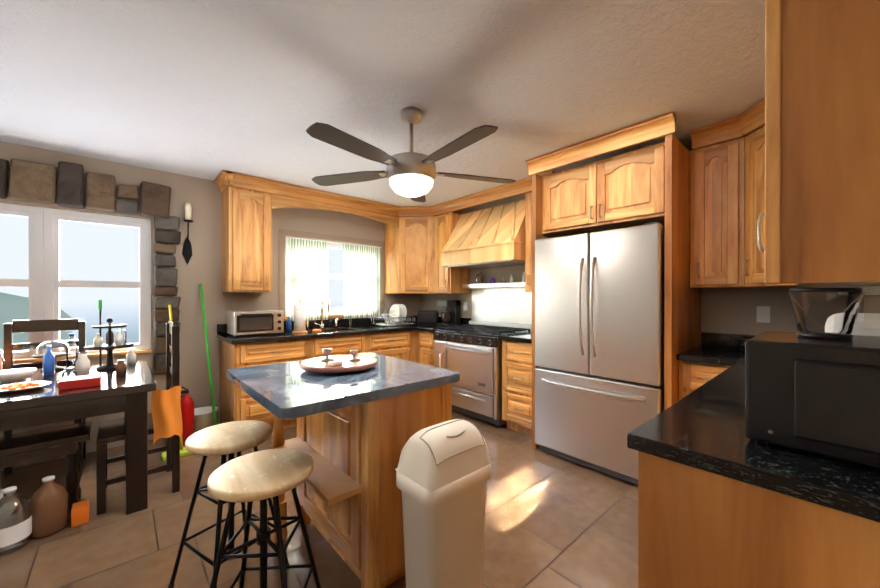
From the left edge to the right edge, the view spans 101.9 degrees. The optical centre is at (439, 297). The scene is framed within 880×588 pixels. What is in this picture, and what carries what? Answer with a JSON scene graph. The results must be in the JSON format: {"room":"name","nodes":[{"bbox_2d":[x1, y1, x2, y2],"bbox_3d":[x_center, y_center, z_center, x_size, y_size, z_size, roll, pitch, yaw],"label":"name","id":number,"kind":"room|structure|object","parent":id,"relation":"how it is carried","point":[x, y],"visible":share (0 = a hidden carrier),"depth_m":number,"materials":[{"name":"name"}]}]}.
{"room":"kitchen","nodes":[
{"label":"kitchen","id":0,"kind":"room"},
{"bbox_2d":[0,141,421,470],"bbox_3d":[-2.590,0.058,3.359,6.420,2.450,0.160,0,0,-42],"label":"wall","id":1,"kind":"structure","parent":0,"point":[203,197],"depth_m":3.47,"materials":[{"name":"beige paint"}]},
{"bbox_2d":[0,203,151,364],"bbox_3d":[-3.139,-0.110,2.810,1.344,1.204,0.145,0,0,-42],"label":"window","id":2,"kind":"structure","parent":1,"relation":"in","point":[44,283],"depth_m":2.86,"materials":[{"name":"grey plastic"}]},
{"bbox_2d":[0,158,180,371],"bbox_3d":[-3.123,-0.206,2.700,1.891,1.752,0.093,0,0,-42],"label":"trim","id":3,"kind":"structure","parent":1,"relation":"attached to","point":[31,181],"depth_m":3.04,"materials":[{"name":"grey stone"}]},
{"bbox_2d":[182,203,192,264],"bbox_3d":[-2.376,-0.604,3.366,0.080,0.573,0.108,0,0,-42],"label":"sconce","id":4,"kind":"object","parent":1,"relation":"attached to","point":[187,254],"visible":1,"depth_m":3.38,"materials":[{"name":"black metal"}]},
{"bbox_2d":[221,172,272,291],"bbox_3d":[-1.942,-0.611,3.593,0.380,1.106,0.346,0,0,-42],"label":"upper cabinet","id":5,"kind":"object","parent":1,"relation":"attached to","point":[246,213],"depth_m":3.45,"materials":[{"name":"brown wood"}]},
{"bbox_2d":[217,315,416,334],"bbox_3d":[-1.249,0.310,4.437,2.624,0.100,0.018,0,0,-42],"label":"backsplash","id":6,"kind":"structure","parent":1,"relation":"attached to","point":[221,328],"depth_m":4.42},
{"bbox_2d":[279,229,385,319],"bbox_3d":[-1.302,-0.266,4.453,1.380,1.010,0.150,0,0,-42],"label":"window","id":7,"kind":"structure","parent":1,"relation":"in","point":[284,274],"depth_m":4.21,"materials":[{"name":"grey plastic"}]},
{"bbox_2d":[288,237,380,320],"bbox_3d":[-1.243,-0.210,4.388,1.220,0.940,0.016,0,0,-42],"label":"curtain","id":8,"kind":"object","parent":7,"relation":"hanging from","point":[308,272],"visible":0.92,"depth_m":4.28,"materials":[{"name":"white fabric"}]},
{"bbox_2d":[0,410,637,587],"bbox_3d":[-1.051,1.328,1.647,6.420,0.080,4.770,0,0,-42],"label":"floor","id":9,"kind":"structure","parent":0,"point":[553,521],"depth_m":1.94,"materials":[{"name":"tile"}]},
{"bbox_2d":[0,489,15,517],"bbox_3d":[-2.491,1.176,1.795,0.243,0.220,0.568,0,0,-8],"label":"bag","id":10,"kind":"object","parent":9,"relation":"on","point":[1,496],"visible":0.09,"depth_m":2.00,"materials":[{"name":"white plastic"}]},
{"bbox_2d":[0,319,85,488],"bbox_3d":[-2.880,0.725,2.591,0.420,1.120,0.400,0,0,-42],"label":"chair","id":11,"kind":"object","parent":9,"relation":"on","point":[10,329],"visible":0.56,"depth_m":2.67,"materials":[{"name":"brown wood"}]},
{"bbox_2d":[0,475,89,555],"bbox_3d":[-2.160,1.134,1.935,0.366,0.304,0.211,0,0,-42],"label":"jug","id":12,"kind":"object","parent":9,"relation":"on","point":[44,510],"visible":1,"depth_m":1.91,"materials":[{"name":"glass"}]},
{"bbox_2d":[0,421,92,514],"bbox_3d":[-2.654,1.052,1.861,1.200,0.470,0.310,0,0,-42],"label":"bench","id":13,"kind":"object","parent":9,"relation":"on","point":[16,449],"visible":0.9,"depth_m":2.10,"materials":[{"name":"brown wood"}]},
{"bbox_2d":[0,360,155,514],"bbox_3d":[-2.732,0.902,1.985,1.750,0.770,1.060,0,0,-42],"label":"dining table","id":14,"kind":"object","parent":9,"relation":"on","point":[112,393],"visible":0.94,"depth_m":2.11,"materials":[{"name":"brown wood"}]},
{"bbox_2d":[0,300,135,392],"bbox_3d":[-2.698,0.266,2.110,1.390,0.500,0.962,0,0,-42],"label":"tableware","id":15,"kind":"object","parent":14,"relation":"on","point":[82,377],"visible":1,"depth_m":2.38,"materials":[{"name":"multicoloured metal"}]},
{"bbox_2d":[96,320,182,514],"bbox_3d":[-1.995,0.726,2.379,0.414,1.120,0.478,0,0,-42],"label":"end chair","id":16,"kind":"object","parent":9,"relation":"on","point":[165,418],"visible":0.96,"depth_m":2.33,"materials":[{"name":"brown wood"}]},
{"bbox_2d":[161,305,192,460],"bbox_3d":[-2.260,0.672,3.053,0.220,1.222,0.499,0,0,-42],"label":"mop","id":17,"kind":"object","parent":9,"relation":"on","point":[184,452],"visible":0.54,"depth_m":2.92,"materials":[{"name":"yellow plastic"}]},
{"bbox_2d":[180,386,193,444],"bbox_3d":[-2.259,1.029,3.149,0.151,0.506,0.120,0,0,-42],"label":"fire extinguisher","id":18,"kind":"object","parent":9,"relation":"on","point":[187,406],"visible":0.58,"depth_m":3.12,"materials":[{"name":"red paint"}]},
{"bbox_2d":[194,406,218,432],"bbox_3d":[-2.229,1.169,3.350,0.260,0.225,0.260,0,0,-42],"label":"bucket","id":19,"kind":"object","parent":9,"relation":"on","point":[203,417],"visible":0.48,"depth_m":3.28,"materials":[{"name":"white plastic"}]},
{"bbox_2d":[200,283,216,424],"bbox_3d":[-2.147,0.571,3.332,0.200,1.422,0.446,0,0,-42],"label":"broom","id":20,"kind":"object","parent":9,"relation":"on","point":[208,357],"visible":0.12,"depth_m":3.33,"materials":[{"name":"green plastic"}]},
{"bbox_2d":[168,420,289,587],"bbox_3d":[-0.959,0.953,1.641,0.363,0.670,0.363,0,0,31],"label":"bar stool","id":21,"kind":"object","parent":9,"relation":"on","point":[230,439],"visible":0.75,"depth_m":1.59,"materials":[{"name":"paint"}]},
{"bbox_2d":[207,448,320,587],"bbox_3d":[-0.645,0.954,1.305,0.363,0.670,0.363,0,0,-3],"label":"bar stool","id":22,"kind":"object","parent":9,"relation":"on","point":[262,476],"visible":1,"depth_m":1.27,"materials":[{"name":"paint"}]},
{"bbox_2d":[220,339,308,428],"bbox_3d":[-1.751,0.842,3.587,0.691,0.880,0.616,0,0,-42],"label":"base cabinet","id":23,"kind":"object","parent":9,"relation":"on","point":[235,405],"depth_m":3.30,"materials":[{"name":"brown wood"}]},
{"bbox_2d":[217,323,436,342],"bbox_3d":[-1.032,0.380,4.207,2.640,0.040,0.651,0,0,-42],"label":"countertop","id":24,"kind":"structure","parent":23,"relation":"on","point":[328,332],"depth_m":3.68,"materials":[{"name":"black stone"}]},
{"bbox_2d":[227,310,283,336],"bbox_3d":[-1.822,0.244,3.538,0.440,0.235,0.360,0,0,-42],"label":"toaster oven","id":25,"kind":"object","parent":24,"relation":"on","point":[246,322],"visible":1,"depth_m":3.42,"materials":[{"name":"silver metal"}]},
{"bbox_2d":[286,316,290,330],"bbox_3d":[-1.666,0.280,3.933,0.054,0.160,0.054,0,0,33],"label":"soap bottle","id":26,"kind":"object","parent":24,"relation":"on","point":[288,324],"depth_m":3.91,"materials":[{"name":"blue plastic"}]},
{"bbox_2d":[292,299,306,332],"bbox_3d":[-1.471,0.186,3.745,0.150,0.349,0.150,0,0,-42],"label":"paper towel","id":27,"kind":"object","parent":24,"relation":"on","point":[299,318],"visible":1,"depth_m":3.70,"materials":[{"name":"white paper"}]},
{"bbox_2d":[312,329,321,332],"bbox_3d":[-1.278,0.343,3.710,0.080,0.035,0.070,0,0,-42],"label":"sponge","id":28,"kind":"object","parent":24,"relation":"on","point":[314,330],"depth_m":3.69,"materials":[{"name":"orange plastic"}]},
{"bbox_2d":[306,297,338,329],"bbox_3d":[-1.327,0.175,4.132,0.376,0.370,0.214,0,0,-42],"label":"faucet","id":29,"kind":"object","parent":24,"relation":"on","point":[321,325],"visible":0.98,"depth_m":4.17,"materials":[{"name":"silver metal"}]},
{"bbox_2d":[371,300,414,326],"bbox_3d":[-0.608,0.196,4.640,0.450,0.324,0.351,0,0,-42],"label":"dish rack","id":30,"kind":"object","parent":24,"relation":"on","point":[397,314],"visible":1,"depth_m":4.64,"materials":[{"name":"silver metal"}]},
{"bbox_2d":[417,310,437,324],"bbox_3d":[-0.165,0.262,4.849,0.280,0.191,0.170,0,0,3],"label":"toaster","id":31,"kind":"object","parent":24,"relation":"on","point":[427,317],"visible":1,"depth_m":4.77,"materials":[{"name":"black plastic"}]},
{"bbox_2d":[309,335,364,358],"bbox_3d":[-1.260,0.841,4.028,0.629,0.880,0.616,0,0,-42],"label":"base cabinet","id":32,"kind":"object","parent":9,"relation":"on","point":[340,344],"depth_m":3.79,"materials":[{"name":"brown wood"}]},
{"bbox_2d":[226,353,459,587],"bbox_3d":[-0.500,0.829,1.810,0.860,0.917,0.880,0,0,-42],"label":"kitchen island","id":33,"kind":"object","parent":9,"relation":"on","point":[356,430],"visible":0.79,"depth_m":1.56,"materials":[{"name":"brown wood"}]},
{"bbox_2d":[300,348,378,372],"bbox_3d":[-0.525,0.318,1.881,0.400,0.104,0.400,0,0,-42],"label":"tray","id":34,"kind":"object","parent":33,"relation":"on","point":[329,363],"visible":1,"depth_m":1.81,"materials":[{"name":"white ceramic"}]},
{"bbox_2d":[365,331,412,361],"bbox_3d":[-0.787,0.840,4.451,0.640,0.880,0.616,0,0,-42],"label":"base cabinet","id":35,"kind":"object","parent":9,"relation":"on","point":[396,344],"depth_m":4.25,"materials":[{"name":"brown wood"}]},
{"bbox_2d":[413,331,416,362],"bbox_3d":[-0.312,0.838,4.891,0.656,0.880,0.596,0,0,-42],"label":"base cabinet","id":36,"kind":"object","parent":9,"relation":"on","point":[414,332],"depth_m":4.49,"materials":[{"name":"brown wood"}]},
{"bbox_2d":[417,331,433,365],"bbox_3d":[0.056,0.839,4.512,0.616,0.880,0.340,0,0,-42],"label":"base cabinet","id":37,"kind":"object","parent":9,"relation":"on","point":[425,339],"depth_m":4.31,"materials":[{"name":"brown wood"}]},
{"bbox_2d":[413,327,446,330],"bbox_3d":[0.043,0.379,4.499,0.650,0.040,0.350,0,0,-42],"label":"countertop","id":38,"kind":"structure","parent":37,"relation":"on","point":[414,328],"depth_m":4.31,"materials":[{"name":"black stone"}]},
{"bbox_2d":[437,300,460,325],"bbox_3d":[0.116,0.193,4.611,0.240,0.330,0.190,0,0,-42],"label":"coffee maker","id":39,"kind":"object","parent":38,"relation":"on","point":[451,315],"visible":0.9,"depth_m":4.56,"materials":[{"name":"black plastic"}]},
{"bbox_2d":[395,419,492,587],"bbox_3d":[0.020,0.894,1.424,0.355,0.789,0.235,0,0,-42],"label":"trash can","id":40,"kind":"object","parent":9,"relation":"on","point":[443,472],"visible":1,"depth_m":1.33,"materials":[{"name":"beige plastic"}]},
{"bbox_2d":[434,321,531,427],"bbox_3d":[0.442,0.786,3.978,0.711,0.990,0.926,0,0,-42],"label":"range","id":41,"kind":"object","parent":9,"relation":"on","point":[471,352],"visible":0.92,"depth_m":3.69,"materials":[{"name":"silver metal"}]},
{"bbox_2d":[498,339,531,435],"bbox_3d":[0.959,0.842,3.504,0.616,0.880,0.426,0,0,-42],"label":"base cabinet","id":42,"kind":"object","parent":9,"relation":"on","point":[516,357],"depth_m":3.33,"materials":[{"name":"brown wood"}]},
{"bbox_2d":[498,332,531,342],"bbox_3d":[0.945,0.382,3.493,0.650,0.040,0.431,0,0,-42],"label":"countertop","id":43,"kind":"structure","parent":42,"relation":"on","point":[526,337],"depth_m":3.36,"materials":[{"name":"black stone"}]},
{"bbox_2d":[535,222,664,484],"bbox_3d":[1.347,0.393,2.861,0.804,1.782,0.930,0,0,-42],"label":"refrigerator","id":44,"kind":"object","parent":9,"relation":"on","point":[599,341],"visible":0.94,"depth_m":2.57,"materials":[{"name":"grey metal"}]},
{"bbox_2d":[676,355,728,398],"bbox_3d":[1.905,0.846,2.399,0.683,0.880,0.386,0,0,-42],"label":"base cabinet","id":45,"kind":"object","parent":9,"relation":"on","point":[692,372],"depth_m":2.29,"materials":[{"name":"brown wood"}]},
{"bbox_2d":[677,343,744,362],"bbox_3d":[1.895,0.386,2.433,0.650,0.040,0.321,0,0,-42],"label":"countertop","id":46,"kind":"structure","parent":45,"relation":"on","point":[710,354],"depth_m":2.31,"materials":[{"name":"black stone"}]},
{"bbox_2d":[738,338,747,350],"bbox_3d":[2.128,0.326,2.487,0.084,0.078,0.082,0,0,-42],"label":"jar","id":47,"kind":"object","parent":46,"relation":"on","point":[740,340],"visible":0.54,"depth_m":2.50,"materials":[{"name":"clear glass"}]},
{"bbox_2d":[638,455,879,587],"bbox_3d":[0.972,0.850,0.920,0.555,0.880,0.661,0,0,-42],"label":"base cabinet","id":48,"kind":"object","parent":9,"relation":"on","point":[724,501],"depth_m":0.82,"materials":[{"name":"brown wood"}]},
{"bbox_2d":[627,359,879,526],"bbox_3d":[1.604,0.389,1.499,2.330,0.040,0.681,0,0,-42],"label":"countertop","id":49,"kind":"structure","parent":48,"relation":"on","point":[704,430],"depth_m":0.86,"materials":[{"name":"black stone"}]},
{"bbox_2d":[745,331,879,467],"bbox_3d":[1.068,0.238,0.877,0.408,0.262,0.440,0,0,-42],"label":"microwave","id":50,"kind":"object","parent":49,"relation":"on","point":[818,396],"visible":1,"depth_m":0.82,"materials":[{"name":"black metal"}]},
{"bbox_2d":[787,288,879,339],"bbox_3d":[1.029,0.040,0.940,0.142,0.132,0.166,0,0,-42],"label":"bowl","id":51,"kind":"object","parent":50,"relation":"on","point":[852,305],"visible":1,"depth_m":0.93,"materials":[{"name":"clear glass"}]},
{"bbox_2d":[825,313,879,335],"bbox_3d":[1.448,0.211,1.178,0.240,0.315,0.240,0,0,-42],"label":"appliance","id":52,"kind":"object","parent":50,"relation":"on","point":[860,328],"depth_m":1.13,"materials":[{"name":"white plastic"}]},
{"bbox_2d":[0,0,764,216],"bbox_3d":[-1.051,-1.202,1.639,6.420,0.080,4.770,0,0,-42],"label":"ceiling","id":53,"kind":"structure","parent":0,"point":[208,89],"depth_m":1.89,"materials":[{"name":"white paint"}]},
{"bbox_2d":[306,107,515,202],"bbox_3d":[-0.168,-0.902,2.200,1.378,0.521,1.356,0,0,-42],"label":"ceiling fan","id":54,"kind":"object","parent":53,"relation":"hanging from","point":[411,174],"visible":1,"depth_m":2.11,"materials":[{"name":"brown wood"}]},
{"bbox_2d":[422,139,879,334],"bbox_3d":[1.279,0.057,3.732,0.160,2.450,4.450,0,0,-42],"label":"wall","id":55,"kind":"structure","parent":0,"point":[729,310],"depth_m":2.62,"materials":[{"name":"beige paint"}]},
{"bbox_2d":[385,206,428,293],"bbox_3d":[-0.291,-0.615,4.865,0.656,1.106,0.656,0,0,-42],"label":"upper cabinet","id":56,"kind":"object","parent":55,"relation":"attached to","point":[406,235],"depth_m":4.62,"materials":[{"name":"brown wood"}]},
{"bbox_2d":[429,200,468,293],"bbox_3d":[0.106,-0.614,4.613,0.401,1.106,0.371,0,0,-42],"label":"upper cabinet","id":57,"kind":"object","parent":55,"relation":"attached to","point":[442,279],"depth_m":4.51,"materials":[{"name":"brown wood"}]},
{"bbox_2d":[463,302,466,310],"bbox_3d":[0.331,0.109,4.663,0.008,0.114,0.070,0,0,-42],"label":"electrical outlet","id":58,"kind":"object","parent":55,"relation":"attached to","point":[464,303],"depth_m":4.66,"materials":[{"name":"white plastic"}]},
{"bbox_2d":[441,199,524,268],"bbox_3d":[0.551,-0.710,4.038,0.506,0.677,1.066,0,0,-42],"label":"range hood","id":59,"kind":"object","parent":55,"relation":"attached to","point":[494,236],"visible":0.77,"depth_m":3.87,"materials":[{"name":"brown wood"}]},
{"bbox_2d":[463,282,531,324],"bbox_3d":[0.665,0.060,4.175,0.156,0.460,0.970,0,0,-42],"label":"backsplash","id":60,"kind":"structure","parent":55,"relation":"attached to","point":[503,302],"depth_m":4.19,"materials":[{"name":"silver metal"}]},
{"bbox_2d":[478,272,482,283],"bbox_3d":[0.502,-0.231,4.344,0.035,0.170,0.035,0,0,33],"label":"bottle","id":61,"kind":"object","parent":60,"relation":"on","point":[481,278],"depth_m":4.33,"materials":[{"name":"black glass"}]},
{"bbox_2d":[521,176,552,291],"bbox_3d":[1.088,-0.611,3.559,0.346,1.106,0.350,0,0,-42],"label":"upper cabinet","id":62,"kind":"object","parent":55,"relation":"attached to","point":[529,185],"depth_m":3.51,"materials":[{"name":"brown wood"}]},
{"bbox_2d":[438,316,756,346],"bbox_3d":[1.210,0.312,3.671,0.018,0.100,4.410,0,0,-42],"label":"backsplash","id":63,"kind":"structure","parent":55,"relation":"attached to","point":[710,339],"depth_m":2.67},
{"bbox_2d":[537,136,684,236],"bbox_3d":[1.436,-0.803,2.937,0.656,0.495,0.960,0,0,-42],"label":"upper cabinet","id":64,"kind":"object","parent":55,"relation":"attached to","point":[638,187],"depth_m":2.62,"materials":[{"name":"brown wood"}]},
{"bbox_2d":[685,118,732,291],"bbox_3d":[2.001,-0.617,2.500,0.400,1.086,0.357,0,0,-42],"label":"upper cabinet","id":65,"kind":"object","parent":55,"relation":"attached to","point":[708,170],"depth_m":2.45,"materials":[{"name":"brown wood"}]},
{"bbox_2d":[729,106,752,287],"bbox_3d":[2.220,-0.616,2.064,0.656,1.086,0.704,0,0,-42],"label":"upper cabinet","id":66,"kind":"object","parent":55,"relation":"attached to","point":[741,266],"depth_m":2.33,"materials":[{"name":"brown wood"}]},
{"bbox_2d":[757,306,769,322],"bbox_3d":[2.267,0.116,2.503,0.008,0.114,0.070,0,0,-42],"label":"electrical outlet","id":67,"kind":"object","parent":55,"relation":"attached to","point":[763,314],"depth_m":2.50,"materials":[{"name":"white plastic"}]},
{"bbox_2d":[753,0,879,287],"bbox_3d":[1.053,-0.597,0.817,0.546,1.116,0.405,0,0,-42],"label":"upper cabinet","id":68,"kind":"object","parent":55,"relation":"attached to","point":[787,194],"depth_m":0.73,"materials":[{"name":"brown wood"}]},
{"bbox_2d":[862,288,879,291],"bbox_3d":[1.461,-0.598,1.176,0.540,1.116,0.396,0,0,-42],"label":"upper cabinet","id":69,"kind":"object","parent":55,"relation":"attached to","point":[863,289],"depth_m":1.13,"materials":[{"name":"brown wood"}]},
{"label":"outside","id":70,"kind":"structure","parent":0,"visible":0},
{"bbox_2d":[60,299,342,346],"bbox_3d":[-40.386,15.690,50.132,160.000,30.900,0.200,0,0,-42],"label":"sea","id":71,"kind":"structure","parent":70,"point":[126,312],"depth_m":46.89,"materials":[{"name":"liquid"}]},
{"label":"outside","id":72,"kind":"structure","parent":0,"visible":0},
{"bbox_2d":[0,292,71,351],"bbox_3d":[-31.846,6.124,6.723,34.800,14.298,0.200,0,0,-42],"label":"hill","id":73,"kind":"structure","parent":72,"point":[14,307],"depth_m":17.02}
]}

